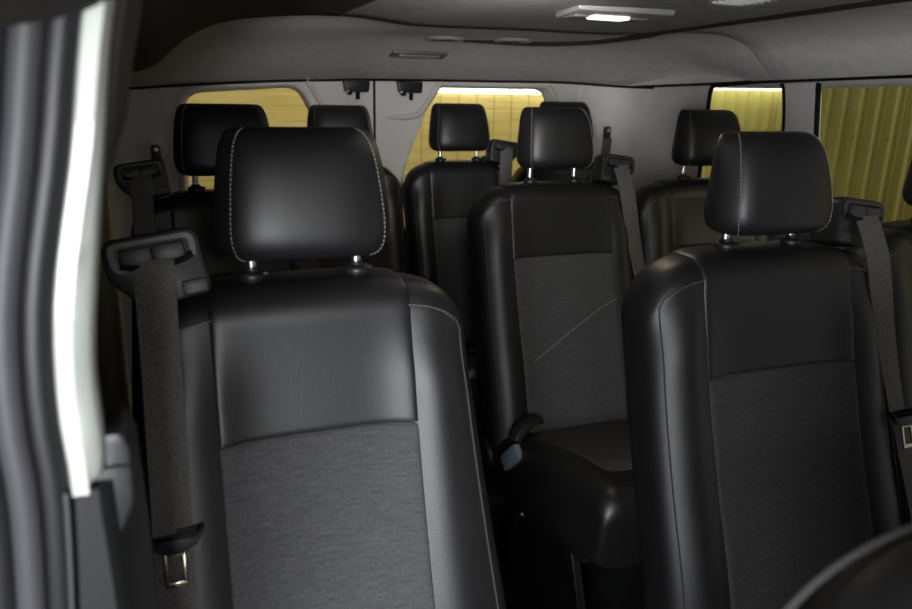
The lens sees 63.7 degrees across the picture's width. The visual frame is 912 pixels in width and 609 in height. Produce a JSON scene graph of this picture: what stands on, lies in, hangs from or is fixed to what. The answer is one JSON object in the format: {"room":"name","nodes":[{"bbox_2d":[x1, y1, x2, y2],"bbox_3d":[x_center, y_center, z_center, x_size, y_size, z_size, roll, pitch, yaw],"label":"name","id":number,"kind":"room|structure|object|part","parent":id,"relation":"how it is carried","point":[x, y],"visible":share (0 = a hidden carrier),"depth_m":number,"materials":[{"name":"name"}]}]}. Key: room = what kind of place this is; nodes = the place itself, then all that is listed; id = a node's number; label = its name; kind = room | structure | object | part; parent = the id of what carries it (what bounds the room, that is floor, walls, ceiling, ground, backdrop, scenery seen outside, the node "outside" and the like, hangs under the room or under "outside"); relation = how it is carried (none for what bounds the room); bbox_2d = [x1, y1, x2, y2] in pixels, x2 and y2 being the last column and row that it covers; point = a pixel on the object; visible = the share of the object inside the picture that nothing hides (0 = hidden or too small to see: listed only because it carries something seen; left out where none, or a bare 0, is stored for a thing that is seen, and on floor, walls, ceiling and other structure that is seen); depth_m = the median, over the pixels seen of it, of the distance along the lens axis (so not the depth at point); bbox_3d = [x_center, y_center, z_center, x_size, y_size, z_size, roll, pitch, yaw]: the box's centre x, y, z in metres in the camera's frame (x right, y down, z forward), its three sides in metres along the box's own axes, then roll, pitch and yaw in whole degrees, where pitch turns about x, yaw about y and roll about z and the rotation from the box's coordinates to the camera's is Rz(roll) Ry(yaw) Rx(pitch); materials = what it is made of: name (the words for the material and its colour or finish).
{"room":"vehicle interior","nodes":[
{"label":"vehicle interior","id":0,"kind":"room"},
{"bbox_2d":[96,186,131,414],"bbox_3d":[-0.830,0.240,1.654,0.001,1.520,2.500,-5,17,-20],"label":"wall","id":1,"kind":"structure","parent":0,"point":[112,363],"depth_m":2.31,"materials":[{"name":"black plastic"}]},
{"bbox_2d":[0,0,157,608],"bbox_3d":[-0.292,0.460,0.585,0.254,1.520,0.132,-5,17,-20],"label":"pillar","id":2,"kind":"structure","parent":1,"relation":"attached to","point":[75,533],"depth_m":0.42,"materials":[{"name":"grey paint"}]},
{"bbox_3d":[-0.266,0.643,0.652,0.070,1.132,0.110,-5,17,-20],"label":"trim","id":3,"kind":"part","parent":2,"relation":"part of","materials":[{"name":"black plastic"}]},
{"bbox_3d":[-0.253,0.461,0.621,0.156,1.500,0.098,-5,17,-20],"label":"trim","id":4,"kind":"part","parent":2,"relation":"part of","materials":[{"name":"black plastic"}]},
{"bbox_2d":[108,84,177,396],"bbox_3d":[-1.152,-0.082,2.754,0.072,1.507,0.290,11,19,30],"label":"trim","id":5,"kind":"structure","parent":1,"relation":"attached to","point":[149,115],"depth_m":2.64,"materials":[{"name":"grey plastic"}]},
{"bbox_2d":[130,85,167,89],"bbox_3d":[-1.133,-0.754,2.555,0.081,0.030,0.295,11,19,30],"label":"trim","id":6,"kind":"structure","parent":1,"relation":"attached to","point":[153,86],"depth_m":2.61,"materials":[{"name":"black plastic"}]},
{"bbox_2d":[143,137,167,161],"bbox_3d":[-1.058,-0.363,2.664,0.109,0.472,0.064,-5,17,-20],"label":"anchor","id":7,"kind":"object","parent":1,"relation":"attached to","point":[153,148],"visible":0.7,"depth_m":2.61,"materials":[{"name":"black plastic"}]},
{"bbox_2d":[169,78,372,190],"bbox_3d":[-0.710,-0.142,2.998,0.762,1.506,0.050,-5,17,-20],"label":"door","id":8,"kind":"structure","parent":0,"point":[332,92],"depth_m":2.84,"materials":[{"name":"grey plastic"}]},
{"bbox_2d":[174,78,375,190],"bbox_3d":[-0.691,-0.163,2.974,0.772,1.460,0.039,-5,17,-20],"label":"door frame","id":9,"kind":"structure","parent":8,"relation":"attached to","point":[181,94],"depth_m":2.75,"materials":[{"name":"grey plastic"}]},
{"bbox_2d":[0,0,780,88],"bbox_3d":[0.473,-0.462,0.974,2.230,0.416,4.260,-5,17,-20],"label":"ceiling","id":10,"kind":"structure","parent":0,"point":[278,47],"depth_m":2.45,"materials":[{"name":"grey fabric"}]},
{"bbox_2d":[389,51,447,58],"bbox_3d":[-0.132,-0.887,2.605,0.205,0.026,0.054,-5,17,-20],"label":"ceiling vent","id":11,"kind":"object","parent":10,"relation":"in","point":[401,54],"visible":1,"depth_m":2.59,"materials":[{"name":"grey plastic"}]},
{"bbox_2d":[425,36,464,41],"bbox_3d":[-0.036,-0.851,2.353,0.128,0.010,0.128,-5,17,-20],"label":"ceiling vent","id":12,"kind":"object","parent":10,"relation":"in","point":[428,38],"visible":1,"depth_m":2.31,"materials":[{"name":"grey plastic"}]},
{"bbox_2d":[431,39,456,40],"bbox_3d":[-0.036,-0.851,2.353,0.093,0.009,0.093,-5,17,-20],"label":"grille","id":13,"kind":"object","parent":12,"relation":"attached to","point":[431,39],"depth_m":2.34,"materials":[{"name":"grey plastic"}]},
{"bbox_2d":[493,38,531,43],"bbox_3d":[0.187,-0.867,2.413,0.128,0.010,0.128,-5,17,-20],"label":"ceiling vent","id":14,"kind":"object","parent":10,"relation":"in","point":[498,40],"visible":1,"depth_m":2.37,"materials":[{"name":"grey plastic"}]},
{"bbox_2d":[499,41,520,42],"bbox_3d":[0.187,-0.868,2.413,0.093,0.009,0.093,-5,17,-20],"label":"grille","id":15,"kind":"object","parent":14,"relation":"attached to","point":[499,41],"depth_m":2.43,"materials":[{"name":"grey plastic"}]},
{"bbox_2d":[462,0,911,45],"bbox_3d":[0.573,-0.632,1.610,0.562,0.036,2.024,-5,17,-20],"label":"trim","id":16,"kind":"structure","parent":10,"relation":"attached to","point":[870,3],"depth_m":1.84,"materials":[{"name":"grey plastic"}]},
{"bbox_2d":[476,415,644,608],"bbox_3d":[0.462,1.131,1.471,2.200,0.030,4.300,-5,17,-20],"label":"floor","id":17,"kind":"structure","parent":0,"point":[538,565],"depth_m":2.33,"materials":[{"name":"black carpet"}]},
{"bbox_2d":[113,103,326,419],"bbox_3d":[-0.462,0.292,1.668,0.538,1.426,0.879,-5,17,-20],"label":"passenger seat","id":18,"kind":"object","parent":17,"relation":"on","point":[198,127],"visible":0.22,"depth_m":1.76,"materials":[{"name":"black leather"}]},
{"bbox_3d":[-0.648,-0.293,1.826,0.014,0.110,0.014,-5,17,-20],"label":"headrest post","id":19,"kind":"part","parent":18,"relation":"part of","materials":[{"name":"silver metal"}]},
{"bbox_3d":[-0.549,0.103,1.861,0.538,0.739,0.353,-5,17,-20],"label":"backrest","id":20,"kind":"part","parent":18,"relation":"part of","materials":[{"name":"black leather"}]},
{"bbox_3d":[-0.576,-0.189,1.868,0.272,0.202,0.180,-5,17,-20],"label":"backrest panel","id":21,"kind":"part","parent":18,"relation":"part of","materials":[{"name":"black leather"}]},
{"bbox_2d":[101,127,506,608],"bbox_3d":[-0.096,0.542,0.853,0.538,1.418,0.879,-5,17,-20],"label":"passenger seat","id":22,"kind":"object","parent":17,"relation":"on","point":[308,438],"visible":0.98,"depth_m":0.98,"materials":[{"name":"black leather"}]},
{"bbox_3d":[-0.347,0.328,0.911,0.028,0.042,0.017,-5,17,-20],"label":"latch plate","id":23,"kind":"part","parent":22,"relation":"part of","materials":[{"name":"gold metal"}]},
{"bbox_3d":[-0.281,-0.039,1.013,0.014,0.110,0.014,-5,17,-20],"label":"headrest post","id":24,"kind":"part","parent":22,"relation":"part of","materials":[{"name":"silver metal"}]},
{"bbox_3d":[-0.210,0.058,1.052,0.272,0.202,0.180,-5,17,-20],"label":"backrest panel","id":25,"kind":"part","parent":22,"relation":"part of","materials":[{"name":"black leather"}]},
{"bbox_3d":[-0.182,0.350,1.045,0.538,0.739,0.353,-5,17,-20],"label":"backrest","id":26,"kind":"part","parent":22,"relation":"part of","materials":[{"name":"black leather"}]},
{"bbox_3d":[-0.145,-0.050,1.063,0.014,0.110,0.014,-5,17,-20],"label":"headrest post","id":27,"kind":"part","parent":22,"relation":"part of","materials":[{"name":"silver metal"}]},
{"bbox_2d":[307,105,408,273],"bbox_3d":[-0.321,0.061,2.495,0.430,1.412,0.729,-5,17,-20],"label":"passenger seat","id":28,"kind":"object","parent":17,"relation":"on","point":[393,256],"visible":0.12,"depth_m":2.61,"materials":[{"name":"black leather"}]},
{"bbox_3d":[-0.381,-0.114,2.619,0.430,0.739,0.352,-5,17,-20],"label":"backrest","id":29,"kind":"part","parent":28,"relation":"part of","materials":[{"name":"black leather"}]},
{"bbox_2d":[402,103,516,415],"bbox_3d":[0.101,0.020,2.648,0.433,1.424,0.729,-5,17,-20],"label":"passenger seat","id":30,"kind":"object","parent":17,"relation":"on","point":[438,195],"visible":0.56,"depth_m":2.70,"materials":[{"name":"black leather"}]},
{"bbox_3d":[0.038,-0.150,2.773,0.430,0.739,0.352,-5,17,-20],"label":"backrest","id":31,"kind":"part","parent":30,"relation":"part of","materials":[{"name":"black leather"}]},
{"bbox_3d":[0.011,-0.441,2.781,0.270,0.202,0.180,-5,17,-20],"label":"backrest panel","id":32,"kind":"part","parent":30,"relation":"part of","materials":[{"name":"black leather"}]},
{"bbox_2d":[466,350,481,414],"bbox_3d":[0.143,0.238,2.578,0.430,0.278,0.455,-5,17,-20],"label":"cushion","id":33,"kind":"object","parent":30,"relation":"on","point":[472,361],"depth_m":2.31,"materials":[{"name":"black leather"}]},
{"bbox_2d":[375,81,577,272],"bbox_3d":[0.090,-0.210,3.293,0.928,1.506,0.050,-5,17,-20],"label":"door","id":34,"kind":"structure","parent":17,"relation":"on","point":[393,136],"depth_m":2.99,"materials":[{"name":"grey plastic"}]},
{"bbox_2d":[385,82,557,233],"bbox_3d":[0.092,-0.624,3.140,0.815,0.628,0.032,-5,17,-20],"label":"door frame","id":35,"kind":"structure","parent":34,"relation":"attached to","point":[550,89],"depth_m":3.01,"materials":[{"name":"grey plastic"}]},
{"bbox_2d":[467,107,644,608],"bbox_3d":[0.423,0.215,1.994,0.618,1.430,0.880,-5,17,-20],"label":"passenger seat","id":36,"kind":"object","parent":17,"relation":"on","point":[553,264],"visible":0.82,"depth_m":2.09,"materials":[{"name":"black leather"}]},
{"bbox_3d":[0.165,0.694,2.246,0.050,0.359,0.164,-5,17,-20],"label":"leg","id":37,"kind":"part","parent":36,"relation":"part of","materials":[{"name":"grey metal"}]},
{"bbox_3d":[0.215,-0.370,2.143,0.014,0.110,0.014,-5,17,-20],"label":"headrest post","id":38,"kind":"part","parent":36,"relation":"part of","materials":[{"name":"silver metal"}]},
{"bbox_3d":[0.413,0.536,2.025,0.456,0.119,0.540,-5,17,-20],"label":"seat frame","id":39,"kind":"part","parent":36,"relation":"part of","materials":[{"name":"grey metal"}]},
{"bbox_3d":[0.314,0.030,2.179,0.531,0.739,0.352,-5,17,-20],"label":"backrest","id":40,"kind":"part","parent":36,"relation":"part of","materials":[{"name":"black leather"}]},
{"bbox_3d":[0.286,-0.262,2.187,0.326,0.202,0.180,-5,17,-20],"label":"backrest panel","id":41,"kind":"part","parent":36,"relation":"part of","materials":[{"name":"black leather"}]},
{"bbox_2d":[491,437,641,567],"bbox_3d":[0.445,0.439,1.916,0.516,0.277,0.605,-5,17,-20],"label":"cushion","id":42,"kind":"object","parent":36,"relation":"on","point":[580,491],"depth_m":1.71,"materials":[{"name":"black leather"}]},
{"bbox_3d":[0.313,0.768,1.862,0.050,0.439,0.264,-5,17,-20],"label":"leg","id":43,"kind":"part","parent":36,"relation":"part of","materials":[{"name":"grey metal"}]},
{"bbox_3d":[0.351,-0.381,2.193,0.014,0.110,0.014,-5,17,-20],"label":"headrest post","id":44,"kind":"part","parent":36,"relation":"part of","materials":[{"name":"silver metal"}]},
{"bbox_2d":[512,101,611,186],"bbox_3d":[0.512,-0.021,2.798,0.430,1.438,0.729,-5,17,-20],"label":"passenger seat","id":45,"kind":"object","parent":17,"relation":"on","point":[520,174],"visible":0.12,"depth_m":2.85,"materials":[{"name":"black leather"}]},
{"bbox_3d":[0.451,-0.184,2.925,0.430,0.739,0.352,-5,17,-20],"label":"backrest","id":46,"kind":"part","parent":45,"relation":"part of","materials":[{"name":"black leather"}]},
{"bbox_3d":[0.424,-0.476,2.933,0.270,0.202,0.180,-5,17,-20],"label":"backrest panel","id":47,"kind":"part","parent":45,"relation":"part of","materials":[{"name":"black leather"}]},
{"bbox_2d":[635,109,773,265],"bbox_3d":[0.912,0.174,2.173,0.582,1.430,0.900,-5,17,-20],"label":"passenger seat","id":48,"kind":"object","parent":17,"relation":"on","point":[670,211],"visible":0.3,"depth_m":2.26,"materials":[{"name":"black leather"}]},
{"bbox_3d":[0.720,-0.412,2.329,0.014,0.110,0.014,-5,17,-20],"label":"headrest post","id":49,"kind":"part","parent":48,"relation":"part of","materials":[{"name":"silver metal"}]},
{"bbox_3d":[0.819,-0.012,2.365,0.531,0.739,0.352,-5,17,-20],"label":"backrest","id":50,"kind":"part","parent":48,"relation":"part of","materials":[{"name":"black leather"}]},
{"bbox_3d":[0.791,-0.304,2.373,0.326,0.202,0.180,-5,17,-20],"label":"backrest panel","id":51,"kind":"part","parent":48,"relation":"part of","materials":[{"name":"black leather"}]},
{"bbox_2d":[621,131,911,608],"bbox_3d":[0.680,0.479,1.140,0.618,1.414,0.880,-5,17,-20],"label":"passenger seat","id":52,"kind":"object","parent":17,"relation":"on","point":[760,376],"visible":0.91,"depth_m":1.26,"materials":[{"name":"black leather"}]},
{"bbox_3d":[0.471,-0.098,1.291,0.014,0.110,0.014,-5,17,-20],"label":"headrest post","id":53,"kind":"part","parent":52,"relation":"part of","materials":[{"name":"silver metal"}]},
{"bbox_3d":[0.543,-0.006,1.330,0.326,0.202,0.180,-5,17,-20],"label":"backrest panel","id":54,"kind":"part","parent":52,"relation":"part of","materials":[{"name":"black leather"}]},
{"bbox_3d":[0.830,0.241,1.350,0.028,0.042,0.017,-5,17,-20],"label":"latch plate","id":55,"kind":"part","parent":52,"relation":"part of","materials":[{"name":"gold metal"}]},
{"bbox_2d":[783,523,911,608],"bbox_3d":[0.468,0.798,0.311,0.540,1.258,0.716,-5,17,-20],"label":"steering wheel","id":56,"kind":"object","parent":17,"relation":"on","point":[877,574],"visible":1,"depth_m":0.38,"materials":[{"name":"black leather"}]},
{"bbox_2d":[844,158,911,526],"bbox_3d":[1.209,0.397,1.456,0.582,1.418,0.900,-5,17,-20],"label":"passenger seat","id":57,"kind":"object","parent":17,"relation":"on","point":[898,233],"visible":0.31,"depth_m":1.52,"materials":[{"name":"black leather"}]},
{"bbox_3d":[1.088,-0.088,1.654,0.326,0.202,0.180,-5,17,-20],"label":"backrest panel","id":58,"kind":"part","parent":57,"relation":"part of","materials":[{"name":"black leather"}]},
{"bbox_2d":[338,0,869,34],"bbox_3d":[0.714,-0.424,0.549,0.940,0.215,3.308,-5,17,-20],"label":"ceiling","id":59,"kind":"structure","parent":0,"point":[519,15],"depth_m":1.62,"materials":[{"name":"grey fabric"}]},
{"bbox_2d":[555,5,674,22],"bbox_3d":[0.317,-0.599,1.513,0.222,0.024,0.140,-5,17,-20],"label":"recessed light","id":60,"kind":"object","parent":59,"relation":"in","point":[584,12],"visible":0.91,"depth_m":1.48,"materials":[{"name":"grey plastic"}]},
{"bbox_2d":[563,14,588,18],"bbox_3d":[0.246,-0.592,1.504,0.035,0.008,0.050,-5,17,-20],"label":"switch","id":61,"kind":"object","parent":60,"relation":"attached to","point":[570,16],"depth_m":1.49,"materials":[{"name":"grey plastic"}]},
{"bbox_2d":[622,18,646,22],"bbox_3d":[0.377,-0.603,1.552,0.035,0.008,0.050,-5,17,-20],"label":"switch","id":62,"kind":"object","parent":60,"relation":"attached to","point":[633,20],"depth_m":1.53,"materials":[{"name":"grey plastic"}]},
{"bbox_2d":[703,0,778,6],"bbox_3d":[0.506,-0.540,1.304,0.128,0.010,0.128,-5,17,-20],"label":"ceiling vent","id":63,"kind":"object","parent":59,"relation":"in","point":[722,3],"visible":1,"depth_m":1.31,"materials":[{"name":"grey plastic"}]},
{"bbox_2d":[711,0,770,5],"bbox_3d":[0.506,-0.541,1.303,0.093,0.009,0.093,-5,17,-20],"label":"grille","id":64,"kind":"object","parent":63,"relation":"attached to","point":[713,2],"depth_m":1.31,"materials":[{"name":"grey plastic"}]},
{"bbox_2d":[626,74,844,248],"bbox_3d":[1.479,0.214,1.568,0.015,1.720,4.250,-5,17,-20],"label":"wall","id":65,"kind":"structure","parent":0,"point":[666,103],"depth_m":2.93,"materials":[{"name":"grey plastic"}]},
{"bbox_2d":[343,80,369,98],"bbox_3d":[-0.388,-0.836,2.856,0.102,0.072,0.034,-5,17,-20],"label":"door latch","id":66,"kind":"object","parent":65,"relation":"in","point":[350,86],"depth_m":2.84,"materials":[{"name":"black plastic"}]},
{"bbox_2d":[167,78,588,86],"bbox_3d":[-0.176,-0.881,2.945,1.841,0.061,0.010,-5,17,-20],"label":"trim","id":67,"kind":"structure","parent":65,"relation":"attached to","point":[369,79],"depth_m":2.88,"materials":[{"name":"black plastic"}]},
{"bbox_2d":[396,81,422,99],"bbox_3d":[-0.184,-0.853,2.931,0.102,0.072,0.034,-5,17,-20],"label":"door latch","id":68,"kind":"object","parent":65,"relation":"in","point":[403,87],"depth_m":2.92,"materials":[{"name":"black plastic"}]},
{"bbox_2d":[595,121,611,153],"bbox_3d":[0.647,-0.574,3.272,0.107,0.472,0.064,-5,17,-20],"label":"anchor","id":69,"kind":"object","parent":65,"relation":"attached to","point":[603,130],"visible":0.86,"depth_m":3.23,"materials":[{"name":"black plastic"}]},
{"bbox_2d":[577,85,650,191],"bbox_3d":[0.677,-0.223,3.383,0.342,1.507,0.073,10,18,27],"label":"trim","id":70,"kind":"structure","parent":65,"relation":"attached to","point":[626,110],"depth_m":3.22,"materials":[{"name":"grey plastic"}]},
{"bbox_2d":[584,83,653,88],"bbox_3d":[0.693,-0.944,3.168,0.346,0.022,0.082,10,18,26],"label":"trim","id":71,"kind":"structure","parent":65,"relation":"attached to","point":[589,84],"depth_m":3.20,"materials":[{"name":"black plastic"}]},
{"bbox_2d":[697,80,785,176],"bbox_3d":[1.017,-0.497,2.651,0.017,0.612,0.433,-5,17,-20],"label":"trim","id":72,"kind":"structure","parent":65,"relation":"attached to","point":[709,96],"depth_m":2.62,"materials":[{"name":"black"}]},
{"bbox_2d":[635,75,911,87],"bbox_3d":[1.318,-0.556,1.758,0.010,0.096,3.320,-5,17,-20],"label":"trim","id":73,"kind":"structure","parent":65,"relation":"attached to","point":[889,76],"depth_m":2.40,"materials":[{"name":"black plastic"}]},
{"bbox_2d":[813,82,821,139],"bbox_3d":[1.347,-0.336,1.792,0.017,0.543,1.252,-5,17,-20],"label":"trim","id":74,"kind":"structure","parent":65,"relation":"attached to","point":[818,85],"depth_m":2.30,"materials":[{"name":"black plastic"}]},
{"bbox_2d":[679,1,911,87],"bbox_3d":[1.416,-0.424,0.825,0.575,0.360,3.308,-5,17,-20],"label":"ceiling","id":75,"kind":"structure","parent":0,"point":[873,40],"depth_m":2.06,"materials":[{"name":"grey fabric"}]},
{"label":"outside","id":76,"kind":"structure","parent":0,"visible":0},
{"bbox_2d":[187,88,543,223],"bbox_3d":[-1.748,-1.372,5.039,6.420,2.676,0.003,-5,17,-20],"label":"window","id":77,"kind":"structure","parent":76,"point":[283,107],"depth_m":5.64,"materials":[{"name":"glass"}]},
{"bbox_2d":[421,93,528,163],"bbox_3d":[0.223,-1.214,5.860,1.955,2.200,0.004,-5,17,-20],"label":"trim","id":78,"kind":"structure","parent":77,"relation":"attached to","point":[440,93],"depth_m":5.78,"materials":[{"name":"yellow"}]},
{"bbox_2d":[438,83,574,93],"bbox_3d":[0.423,-1.695,5.744,1.380,0.095,0.088,-5,17,-20],"label":"strip light","id":79,"kind":"object","parent":77,"relation":"attached to","point":[442,90],"visible":0.15,"depth_m":5.67,"materials":[{"name":"white plastic"}]},
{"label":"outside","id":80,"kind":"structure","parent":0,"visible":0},
{"bbox_2d":[702,86,911,221],"bbox_3d":[2.201,-0.844,3.679,0.012,2.600,8.494,-5,17,-20],"label":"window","id":81,"kind":"structure","parent":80,"point":[876,168],"depth_m":3.88,"materials":[{"name":"yellow metal"}]},
{"bbox_2d":[714,88,781,89],"bbox_3d":[1.651,-1.480,4.893,0.104,0.092,1.400,-5,17,-20],"label":"strip light","id":82,"kind":"object","parent":81,"relation":"attached to","point":[714,88],"visible":0.06,"depth_m":4.54,"materials":[{"name":"white plastic"}]}
]}

